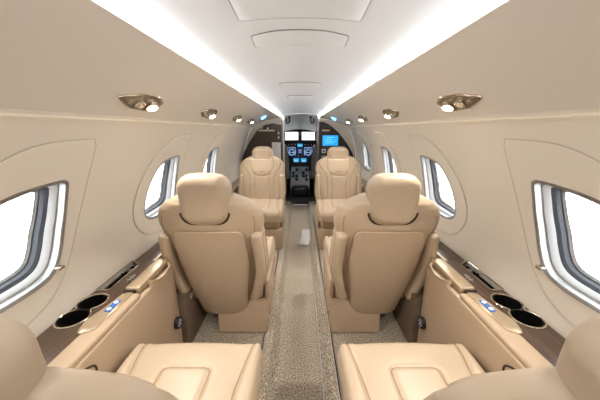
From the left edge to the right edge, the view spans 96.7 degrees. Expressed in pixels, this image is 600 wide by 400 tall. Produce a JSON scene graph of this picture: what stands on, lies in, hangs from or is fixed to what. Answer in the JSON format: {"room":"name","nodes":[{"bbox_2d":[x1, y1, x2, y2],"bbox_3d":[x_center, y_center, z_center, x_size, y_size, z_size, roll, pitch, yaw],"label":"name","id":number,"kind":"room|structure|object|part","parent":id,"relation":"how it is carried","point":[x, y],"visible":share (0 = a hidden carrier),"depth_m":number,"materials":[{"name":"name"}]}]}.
{"room":"aircraft cabin","nodes":[
{"label":"aircraft cabin","id":0,"kind":"room"},
{"bbox_2d":[0,108,251,336],"bbox_3d":[-0.817,0.213,1.516,0.245,1.310,5.420,0,15,0],"label":"wall","id":1,"kind":"structure","parent":0,"point":[107,237],"depth_m":1.14,"materials":[{"name":"beige plastic"}]},
{"bbox_2d":[0,139,95,325],"bbox_3d":[-0.839,0.118,0.761,0.182,0.553,0.625,0,15,0],"label":"window","id":2,"kind":"structure","parent":1,"relation":"in","point":[57,172],"depth_m":0.90,"materials":[{"name":"beige plastic"}]},
{"bbox_3d":[-0.836,0.142,0.765,0.068,0.338,0.432,0,15,0],"label":"frame","id":3,"kind":"part","parent":2,"relation":"part of","materials":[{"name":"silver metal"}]},
{"bbox_2d":[0,112,251,126],"bbox_3d":[-0.716,-0.393,1.355,0.020,0.013,5.420,0,15,0],"label":"trim","id":4,"kind":"structure","parent":1,"relation":"attached to","point":[2,115],"depth_m":0.88,"materials":[{"name":"beige plastic"}]},
{"bbox_2d":[0,0,280,125],"bbox_3d":[-0.522,-0.503,1.325,0.475,0.236,5.420,0,15,0],"label":"overhead panel","id":5,"kind":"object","parent":1,"relation":"attached to","point":[67,56],"depth_m":0.71,"materials":[{"name":"beige plastic"}]},
{"bbox_2d":[117,93,163,111],"bbox_3d":[-0.633,-0.392,1.066,0.075,0.064,0.310,0,15,0],"label":"light","id":6,"kind":"object","parent":1,"relation":"attached to","point":[137,101],"visible":1,"depth_m":1.04,"materials":[{"name":"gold metal"}]},
{"bbox_2d":[132,134,190,234],"bbox_3d":[-0.839,-0.111,1.624,0.182,0.553,0.625,0,15,0],"label":"window","id":7,"kind":"structure","parent":1,"relation":"in","point":[172,155],"depth_m":1.59,"materials":[{"name":"beige plastic"}]},
{"bbox_3d":[-0.836,-0.087,1.628,0.068,0.338,0.432,0,15,0],"label":"frame","id":8,"kind":"part","parent":7,"relation":"part of","materials":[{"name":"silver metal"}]},
{"bbox_2d":[135,178,238,265],"bbox_3d":[-0.769,0.084,2.578,0.109,0.232,2.540,0,15,0],"label":"ledge","id":9,"kind":"object","parent":1,"relation":"attached to","point":[154,252],"visible":0.19,"depth_m":1.42,"materials":[{"name":"brown wood"}]},
{"bbox_2d":[176,287,206,342],"bbox_3d":[-0.710,0.284,2.823,0.220,0.300,2.890,0,15,0],"label":"baseboard","id":10,"kind":"structure","parent":1,"relation":"attached to","point":[192,312],"depth_m":1.46,"materials":[{"name":"brown wood"}]},
{"bbox_2d":[200,109,216,118],"bbox_3d":[-0.633,-0.597,1.839,0.075,0.064,0.310,0,15,0],"label":"light","id":11,"kind":"object","parent":1,"relation":"attached to","point":[208,113],"visible":1,"depth_m":1.81,"materials":[{"name":"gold metal"}]},
{"bbox_2d":[198,132,225,172],"bbox_3d":[-0.839,-0.341,2.487,0.182,0.553,0.625,0,15,0],"label":"window","id":12,"kind":"structure","parent":1,"relation":"in","point":[212,153],"depth_m":2.64,"materials":[{"name":"beige plastic"}]},
{"bbox_3d":[-0.836,-0.316,2.491,0.068,0.338,0.432,0,15,0],"label":"frame","id":13,"kind":"part","parent":12,"relation":"part of","materials":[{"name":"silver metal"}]},
{"bbox_2d":[232,115,241,121],"bbox_3d":[-0.633,-0.816,2.660,0.075,0.064,0.310,0,15,0],"label":"light","id":14,"kind":"object","parent":1,"relation":"attached to","point":[237,118],"visible":0.98,"depth_m":2.63,"materials":[{"name":"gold metal"}]},
{"bbox_2d":[105,0,494,115],"bbox_3d":[0.000,-0.629,1.292,0.900,0.188,5.420,0,15,0],"label":"ceiling","id":15,"kind":"structure","parent":0,"point":[210,32],"depth_m":0.99,"materials":[{"name":"white plastic"}]},
{"bbox_2d":[101,0,278,114],"bbox_3d":[-0.412,-0.581,1.306,0.128,0.086,5.422,0,15,1],"label":"light","id":16,"kind":"object","parent":15,"relation":"attached to","point":[104,1],"visible":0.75,"depth_m":0.80,"materials":[{"name":"white plastic"}]},
{"bbox_2d":[228,0,371,20],"bbox_3d":[0.000,-0.523,0.629,0.394,0.018,0.490,0,15,0],"label":"ceiling hatch","id":17,"kind":"object","parent":15,"relation":"attached to","point":[245,10],"visible":1,"depth_m":0.79,"materials":[{"name":"white plastic"}]},
{"bbox_2d":[251,29,348,46],"bbox_3d":[0.000,-0.637,1.055,0.384,0.018,0.179,0,15,0],"label":"ceiling hatch","id":18,"kind":"object","parent":15,"relation":"attached to","point":[285,36],"visible":1,"depth_m":1.04,"materials":[{"name":"white plastic"}]},
{"bbox_2d":[287,95,312,98],"bbox_3d":[0.000,-1.149,2.980,0.285,0.017,0.255,0,15,0],"label":"ceiling vent","id":19,"kind":"object","parent":15,"relation":"in","point":[289,96],"visible":0.98,"depth_m":2.98,"materials":[{"name":"white plastic"}]},
{"bbox_2d":[279,82,321,87],"bbox_3d":[0.000,-0.929,2.154,0.335,0.016,0.205,0,15,0],"label":"ceiling vent","id":20,"kind":"object","parent":15,"relation":"in","point":[285,84],"visible":0.97,"depth_m":2.13,"materials":[{"name":"white plastic"}]},
{"bbox_2d":[321,0,498,114],"bbox_3d":[0.412,-0.581,1.306,0.128,0.086,5.422,0,15,-1],"label":"light","id":21,"kind":"object","parent":15,"relation":"attached to","point":[495,1],"visible":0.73,"depth_m":0.80,"materials":[{"name":"white plastic"}]},
{"bbox_2d":[192,186,407,399],"bbox_3d":[0.000,0.598,2.384,1.680,0.120,6.900,0,15,0],"label":"floor","id":22,"kind":"structure","parent":0,"point":[291,370],"depth_m":1.59,"materials":[{"name":"beige carpet"}]},
{"bbox_2d":[36,258,182,372],"bbox_3d":[-0.719,0.760,0.564,0.226,0.540,1.700,0,15,0],"label":"console","id":23,"kind":"object","parent":22,"relation":"on","point":[140,306],"visible":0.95,"depth_m":0.99,"materials":[{"name":"beige leather"}]},
{"bbox_3d":[-0.679,0.384,0.969,0.020,0.004,0.065,0,15,0],"label":"button panel","id":24,"kind":"part","parent":23,"relation":"part of","materials":[{"name":"blue plastic"}]},
{"bbox_2d":[95,260,138,289],"bbox_3d":[-0.799,0.344,1.202,0.059,0.031,0.252,0,15,0],"label":"tray","id":25,"kind":"object","parent":23,"relation":"on","point":[130,271],"depth_m":1.19,"materials":[{"name":"brown wood"}]},
{"bbox_3d":[-0.626,0.334,1.209,0.034,0.034,0.172,0,15,0],"label":"grab handle","id":26,"kind":"part","parent":23,"relation":"part of","materials":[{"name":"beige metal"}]},
{"bbox_2d":[174,316,182,328],"bbox_3d":[-0.616,0.623,1.355,0.020,0.060,0.060,0,15,0],"label":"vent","id":27,"kind":"object","parent":23,"relation":"attached to","point":[178,320],"depth_m":1.34,"materials":[{"name":"black plastic"}]},
{"bbox_2d":[0,316,262,399],"bbox_3d":[-0.405,0.518,0.656,0.556,0.958,0.708,0,15,0],"label":"seat","id":28,"kind":"object","parent":22,"relation":"on","point":[171,371],"visible":1,"depth_m":0.77,"materials":[{"name":"beige leather"}]},
{"bbox_3d":[-0.425,0.560,0.490,0.508,0.775,0.292,0,15,0],"label":"backrest","id":29,"kind":"part","parent":28,"relation":"part of","materials":[{"name":"beige leather"}]},
{"bbox_2d":[116,343,262,399],"bbox_3d":[-0.367,0.628,0.777,0.466,0.129,0.480,0,15,0],"label":"seat cushion","id":30,"kind":"object","parent":28,"relation":"on","point":[187,371],"depth_m":0.86,"materials":[{"name":"beige leather"}]},
{"bbox_2d":[158,173,274,331],"bbox_3d":[-0.432,0.265,1.605,0.517,0.958,0.734,0,15,0],"label":"seat","id":31,"kind":"object","parent":22,"relation":"on","point":[214,239],"visible":1,"depth_m":1.30,"materials":[{"name":"beige leather"}]},
{"bbox_3d":[-0.641,0.338,1.434,0.093,0.430,0.263,0,15,0],"label":"armrest","id":32,"kind":"part","parent":31,"relation":"part of","materials":[{"name":"beige leather"}]},
{"bbox_3d":[-0.432,0.314,1.417,0.508,0.775,0.292,0,15,0],"label":"backrest","id":33,"kind":"part","parent":31,"relation":"part of","materials":[{"name":"beige leather"}]},
{"bbox_3d":[-0.223,0.338,1.434,0.093,0.430,0.263,0,15,0],"label":"armrest","id":34,"kind":"part","parent":31,"relation":"part of","materials":[{"name":"beige leather"}]},
{"bbox_2d":[264,236,274,284],"bbox_3d":[-0.414,0.375,1.729,0.466,0.129,0.530,0,15,0],"label":"seat cushion","id":35,"kind":"object","parent":31,"relation":"on","point":[270,240],"depth_m":1.70,"materials":[{"name":"beige leather"}]},
{"bbox_2d":[241,120,282,161],"bbox_3d":[-0.536,-0.480,3.810,0.598,1.270,0.069,-1,15,-2],"label":"wall","id":36,"kind":"structure","parent":22,"relation":"on","point":[269,135],"depth_m":3.71,"materials":[{"name":"brown wood"}]},
{"bbox_2d":[239,146,285,248],"bbox_3d":[-0.420,-0.057,2.817,0.517,0.958,0.734,0,15,0],"label":"seat","id":37,"kind":"object","parent":22,"relation":"on","point":[262,176],"visible":0.72,"depth_m":2.94,"materials":[{"name":"beige leather"}]},
{"bbox_3d":[-0.629,-0.079,3.002,0.093,0.430,0.263,0,15,0],"label":"armrest","id":38,"kind":"part","parent":37,"relation":"part of","materials":[{"name":"beige leather"}]},
{"bbox_3d":[-0.420,-0.108,3.004,0.508,0.775,0.292,0,15,0],"label":"backrest","id":39,"kind":"part","parent":37,"relation":"part of","materials":[{"name":"beige leather"}]},
{"bbox_2d":[252,199,283,222],"bbox_3d":[-0.402,0.100,2.764,0.466,0.129,0.530,0,15,0],"label":"seat cushion","id":40,"kind":"object","parent":37,"relation":"on","point":[273,209],"depth_m":2.60,"materials":[{"name":"beige leather"}]},
{"bbox_3d":[-0.211,-0.079,3.002,0.093,0.430,0.263,0,15,0],"label":"armrest","id":41,"kind":"part","parent":37,"relation":"part of","materials":[{"name":"beige leather"}]},
{"bbox_2d":[261,214,285,350],"bbox_3d":[-0.205,0.787,1.503,0.016,0.005,4.700,0,15,0],"label":"rail","id":42,"kind":"object","parent":22,"relation":"on","point":[264,333],"visible":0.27,"depth_m":1.55,"materials":[{"name":"silver metal"}]},
{"bbox_2d":[285,144,290,196],"bbox_3d":[-0.380,-0.609,4.585,0.420,1.080,0.525,0,15,0],"label":"seat","id":43,"kind":"object","parent":22,"relation":"on","point":[287,171],"visible":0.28,"depth_m":4.38,"materials":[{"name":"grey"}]},
{"bbox_3d":[-0.380,-0.640,4.391,0.400,0.560,0.147,0,15,0],"label":"backrest","id":44,"kind":"part","parent":43,"relation":"part of","materials":[{"name":"grey"}]},
{"bbox_2d":[290,167,309,196],"bbox_3d":[0.000,-0.348,4.797,0.340,0.468,0.590,0,15,0],"label":"pedestal","id":45,"kind":"object","parent":22,"relation":"on","point":[300,182],"visible":1,"depth_m":4.68,"materials":[{"name":"grey"}]},
{"bbox_2d":[285,140,315,167],"bbox_3d":[0.000,-0.869,5.057,1.240,0.520,0.320,0,15,0],"label":"panel","id":46,"kind":"object","parent":45,"relation":"on","point":[299,151],"visible":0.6,"depth_m":4.97,"materials":[{"name":"grey plastic"}]},
{"bbox_2d":[299,229,310,244],"bbox_3d":[0.063,0.421,3.071,0.116,0.010,0.448,1,15,4],"label":"plastic film","id":47,"kind":"object","parent":22,"relation":"on","point":[305,238],"visible":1,"depth_m":3.04,"materials":[{"name":"beige plastic"}]},
{"bbox_2d":[309,144,315,196],"bbox_3d":[0.380,-0.609,4.585,0.420,1.080,0.525,0,15,0],"label":"seat","id":48,"kind":"object","parent":22,"relation":"on","point":[312,172],"visible":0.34,"depth_m":4.38,"materials":[{"name":"grey"}]},
{"bbox_3d":[0.380,-0.640,4.391,0.400,0.560,0.147,0,15,0],"label":"backrest","id":49,"kind":"part","parent":48,"relation":"part of","materials":[{"name":"grey"}]},
{"bbox_3d":[0.380,-0.246,4.720,0.280,0.310,0.350,0,15,0],"label":"seat","id":50,"kind":"part","parent":48,"relation":"part of","materials":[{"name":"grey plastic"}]},
{"bbox_2d":[307,211,324,399],"bbox_3d":[0.112,0.792,1.711,0.005,0.007,5.300,0,15,0],"label":"strip","id":51,"kind":"object","parent":22,"relation":"on","point":[307,211],"visible":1,"depth_m":1.64,"materials":[{"name":"silver metal"}]},
{"bbox_2d":[312,213,342,399],"bbox_3d":[0.180,0.787,1.503,0.016,0.005,4.700,0,15,0],"label":"rail","id":52,"kind":"object","parent":22,"relation":"on","point":[322,277],"visible":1,"depth_m":1.50,"materials":[{"name":"silver metal"}]},
{"bbox_2d":[316,119,352,162],"bbox_3d":[0.534,-0.560,4.073,0.572,1.290,0.080,0,15,0],"label":"wall","id":53,"kind":"structure","parent":22,"relation":"on","point":[327,136],"depth_m":3.96,"materials":[{"name":"brown wood"}]},
{"bbox_2d":[322,135,337,145],"bbox_3d":[0.450,-0.883,3.962,0.230,0.146,0.004,0,15,0],"label":"screen","id":54,"kind":"object","parent":53,"relation":"on","point":[327,140],"depth_m":3.96,"materials":[{"name":"blue"}]},
{"bbox_2d":[315,146,361,248],"bbox_3d":[0.425,-0.057,2.817,0.517,0.958,0.734,0,15,0],"label":"seat","id":55,"kind":"object","parent":22,"relation":"on","point":[338,177],"visible":0.62,"depth_m":2.94,"materials":[{"name":"beige leather"}]},
{"bbox_3d":[0.216,-0.079,3.002,0.093,0.430,0.263,0,15,0],"label":"armrest","id":56,"kind":"part","parent":55,"relation":"part of","materials":[{"name":"beige leather"}]},
{"bbox_2d":[316,199,345,222],"bbox_3d":[0.407,0.100,2.764,0.466,0.129,0.530,0,15,0],"label":"seat cushion","id":57,"kind":"object","parent":55,"relation":"on","point":[325,208],"depth_m":2.62,"materials":[{"name":"beige leather"}]},
{"bbox_3d":[0.425,-0.108,3.004,0.508,0.775,0.292,0,15,0],"label":"backrest","id":58,"kind":"part","parent":55,"relation":"part of","materials":[{"name":"beige leather"}]},
{"bbox_3d":[0.634,-0.079,3.002,0.093,0.430,0.263,0,15,0],"label":"armrest","id":59,"kind":"part","parent":55,"relation":"part of","materials":[{"name":"beige leather"}]},
{"bbox_2d":[323,173,439,331],"bbox_3d":[0.422,0.265,1.605,0.517,0.958,0.734,0,15,0],"label":"seat","id":60,"kind":"object","parent":22,"relation":"on","point":[383,241],"visible":0.98,"depth_m":1.30,"materials":[{"name":"beige leather"}]},
{"bbox_2d":[323,236,333,284],"bbox_3d":[0.404,0.375,1.729,0.466,0.129,0.530,0,15,0],"label":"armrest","id":61,"kind":"object","parent":60,"relation":"on","point":[327,240],"depth_m":1.71,"materials":[{"name":"beige leather"}]},
{"bbox_3d":[0.213,0.338,1.434,0.093,0.430,0.263,0,15,0],"label":"armrest","id":62,"kind":"part","parent":60,"relation":"part of","materials":[{"name":"beige leather"}]},
{"bbox_3d":[0.422,0.314,1.417,0.508,0.775,0.292,0,15,0],"label":"backrest","id":63,"kind":"part","parent":60,"relation":"part of","materials":[{"name":"beige leather"}]},
{"bbox_3d":[0.631,0.338,1.434,0.093,0.430,0.263,0,15,0],"label":"armrest","id":64,"kind":"part","parent":60,"relation":"part of","materials":[{"name":"beige leather"}]},
{"bbox_2d":[337,317,599,399],"bbox_3d":[0.408,0.518,0.656,0.556,0.958,0.708,0,15,0],"label":"seat","id":65,"kind":"object","parent":22,"relation":"on","point":[371,371],"visible":1,"depth_m":0.77,"materials":[{"name":"beige leather"}]},
{"bbox_2d":[337,343,484,399],"bbox_3d":[0.370,0.628,0.777,0.466,0.129,0.480,0,15,0],"label":"seat cushion","id":66,"kind":"object","parent":65,"relation":"on","point":[371,371],"depth_m":0.86,"materials":[{"name":"beige leather"}]},
{"bbox_3d":[0.428,0.560,0.490,0.508,0.775,0.292,0,15,0],"label":"backrest","id":67,"kind":"part","parent":65,"relation":"part of","materials":[{"name":"beige leather"}]},
{"bbox_2d":[417,258,565,372],"bbox_3d":[0.719,0.760,0.564,0.226,0.540,1.700,0,15,0],"label":"console","id":68,"kind":"object","parent":22,"relation":"on","point":[459,306],"visible":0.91,"depth_m":0.99,"materials":[{"name":"beige leather"}]},
{"bbox_2d":[392,284,424,342],"bbox_3d":[0.710,0.284,2.823,0.220,0.300,2.890,0,15,0],"label":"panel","id":69,"kind":"structure","parent":68,"relation":"attached to","point":[406,312],"depth_m":1.46,"materials":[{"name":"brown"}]},
{"bbox_2d":[417,316,425,328],"bbox_3d":[0.616,0.623,1.355,0.020,0.060,0.060,0,15,0],"label":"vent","id":70,"kind":"object","parent":68,"relation":"attached to","point":[421,320],"depth_m":1.34,"materials":[{"name":"black plastic"}]},
{"bbox_3d":[0.626,0.334,1.209,0.034,0.034,0.172,0,15,0],"label":"grab handle","id":71,"kind":"part","parent":68,"relation":"part of","materials":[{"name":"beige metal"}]},
{"bbox_2d":[461,260,504,289],"bbox_3d":[0.799,0.344,1.202,0.059,0.031,0.252,0,15,0],"label":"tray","id":72,"kind":"object","parent":68,"relation":"on","point":[469,271],"depth_m":1.19,"materials":[{"name":"brown wood"}]},
{"bbox_3d":[0.679,0.384,0.969,0.020,0.004,0.065,0,15,0],"label":"button panel","id":73,"kind":"part","parent":68,"relation":"part of","materials":[{"name":"blue plastic"}]},
{"bbox_2d":[245,113,355,202],"bbox_3d":[0.000,-0.727,4.096,1.800,1.600,0.050,0,15,0],"label":"wall","id":74,"kind":"structure","parent":0,"point":[343,130],"depth_m":3.98,"materials":[{"name":"beige plastic"}]},
{"bbox_2d":[284,114,317,131],"bbox_3d":[0.000,-1.204,4.605,1.440,0.600,1.180,0,15,0],"label":"ceiling","id":75,"kind":"structure","parent":0,"point":[297,121],"depth_m":4.79,"materials":[{"name":"grey plastic"}]},
{"bbox_2d":[348,108,599,338],"bbox_3d":[0.817,0.213,1.516,0.245,1.310,5.420,0,15,0],"label":"wall","id":76,"kind":"structure","parent":0,"point":[492,237],"depth_m":1.13,"materials":[{"name":"beige plastic"}]},
{"bbox_2d":[358,115,367,121],"bbox_3d":[0.633,-0.816,2.660,0.075,0.064,0.310,0,15,0],"label":"light","id":77,"kind":"object","parent":76,"relation":"attached to","point":[362,118],"visible":1,"depth_m":2.63,"materials":[{"name":"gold metal"}]},
{"bbox_2d":[356,132,373,177],"bbox_3d":[0.839,-0.570,3.350,0.182,0.553,0.625,0,15,0],"label":"window","id":78,"kind":"structure","parent":76,"relation":"in","point":[368,165],"depth_m":3.46,"materials":[{"name":"beige plastic"}]},
{"bbox_3d":[0.836,-0.546,3.354,0.068,0.338,0.432,0,15,0],"label":"frame","id":79,"kind":"part","parent":78,"relation":"part of","materials":[{"name":"silver metal"}]},
{"bbox_2d":[374,132,401,172],"bbox_3d":[0.839,-0.341,2.487,0.182,0.553,0.625,0,15,0],"label":"window","id":80,"kind":"structure","parent":76,"relation":"in","point":[387,153],"depth_m":2.64,"materials":[{"name":"beige plastic"}]},
{"bbox_3d":[0.836,-0.316,2.491,0.068,0.338,0.432,0,15,0],"label":"frame","id":81,"kind":"part","parent":80,"relation":"part of","materials":[{"name":"silver metal"}]},
{"bbox_2d":[383,109,399,118],"bbox_3d":[0.633,-0.597,1.839,0.075,0.064,0.310,0,15,0],"label":"light","id":82,"kind":"object","parent":76,"relation":"attached to","point":[388,113],"visible":1,"depth_m":1.81,"materials":[{"name":"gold metal"}]},
{"bbox_2d":[361,178,464,265],"bbox_3d":[0.769,0.041,2.743,0.109,0.232,2.880,0,15,0],"label":"ledge","id":83,"kind":"object","parent":76,"relation":"attached to","point":[444,252],"visible":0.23,"depth_m":1.41,"materials":[{"name":"brown wood"}]},
{"bbox_2d":[409,134,467,234],"bbox_3d":[0.839,-0.111,1.624,0.182,0.553,0.625,0,15,0],"label":"window","id":84,"kind":"structure","parent":76,"relation":"in","point":[427,155],"depth_m":1.60,"materials":[{"name":"beige plastic"}]},
{"bbox_3d":[0.836,-0.087,1.628,0.068,0.338,0.432,0,15,0],"label":"frame","id":85,"kind":"part","parent":84,"relation":"part of","materials":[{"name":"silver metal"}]},
{"bbox_2d":[319,0,599,125],"bbox_3d":[0.522,-0.503,1.325,0.475,0.236,5.420,0,15,0],"label":"overhead panel","id":86,"kind":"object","parent":76,"relation":"attached to","point":[523,56],"depth_m":0.71,"materials":[{"name":"beige plastic"}]},
{"bbox_2d":[436,93,482,111],"bbox_3d":[0.633,-0.392,1.066,0.075,0.064,0.310,0,15,0],"label":"light","id":87,"kind":"object","parent":76,"relation":"attached to","point":[458,101],"visible":1,"depth_m":1.04,"materials":[{"name":"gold metal"}]},
{"bbox_2d":[348,112,599,126],"bbox_3d":[0.716,-0.393,1.355,0.020,0.013,5.420,0,15,0],"label":"trim","id":88,"kind":"structure","parent":76,"relation":"attached to","point":[580,115],"depth_m":0.88,"materials":[{"name":"beige plastic"}]},
{"bbox_2d":[504,139,599,326],"bbox_3d":[0.839,0.118,0.761,0.182,0.553,0.625,0,15,0],"label":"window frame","id":89,"kind":"structure","parent":76,"relation":"in","point":[541,172],"depth_m":0.90,"materials":[{"name":"beige plastic"}]},
{"bbox_3d":[0.836,0.142,0.765,0.068,0.338,0.432,0,15,0],"label":"frame","id":90,"kind":"part","parent":89,"relation":"part of","materials":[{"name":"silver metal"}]},
{"bbox_3d":[-0.720,-0.845,4.830,0.040,1.450,1.430,0,15,0],"label":"wall","id":91,"kind":"structure","parent":0,"visible":0},
{"bbox_2d":[284,130,316,185],"bbox_3d":[0.000,-0.944,5.301,1.420,1.380,0.050,0,15,0],"label":"window","id":92,"kind":"structure","parent":91,"relation":"in","point":[298,131],"depth_m":5.20,"materials":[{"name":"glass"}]},
{"bbox_3d":[0.000,-0.717,5.361,1.420,0.910,0.050,0,15,0],"label":"frame","id":93,"kind":"part","parent":92,"relation":"part of","materials":[{"name":"grey plastic"}]},
{"bbox_3d":[0.000,-1.466,5.162,1.420,0.300,0.050,0,15,0],"label":"frame","id":94,"kind":"part","parent":92,"relation":"part of","materials":[{"name":"grey plastic"}]},
{"bbox_3d":[0.000,-1.239,5.222,0.080,0.170,0.050,0,15,0],"label":"post","id":95,"kind":"part","parent":92,"relation":"part of","materials":[{"name":"grey"}]}
]}

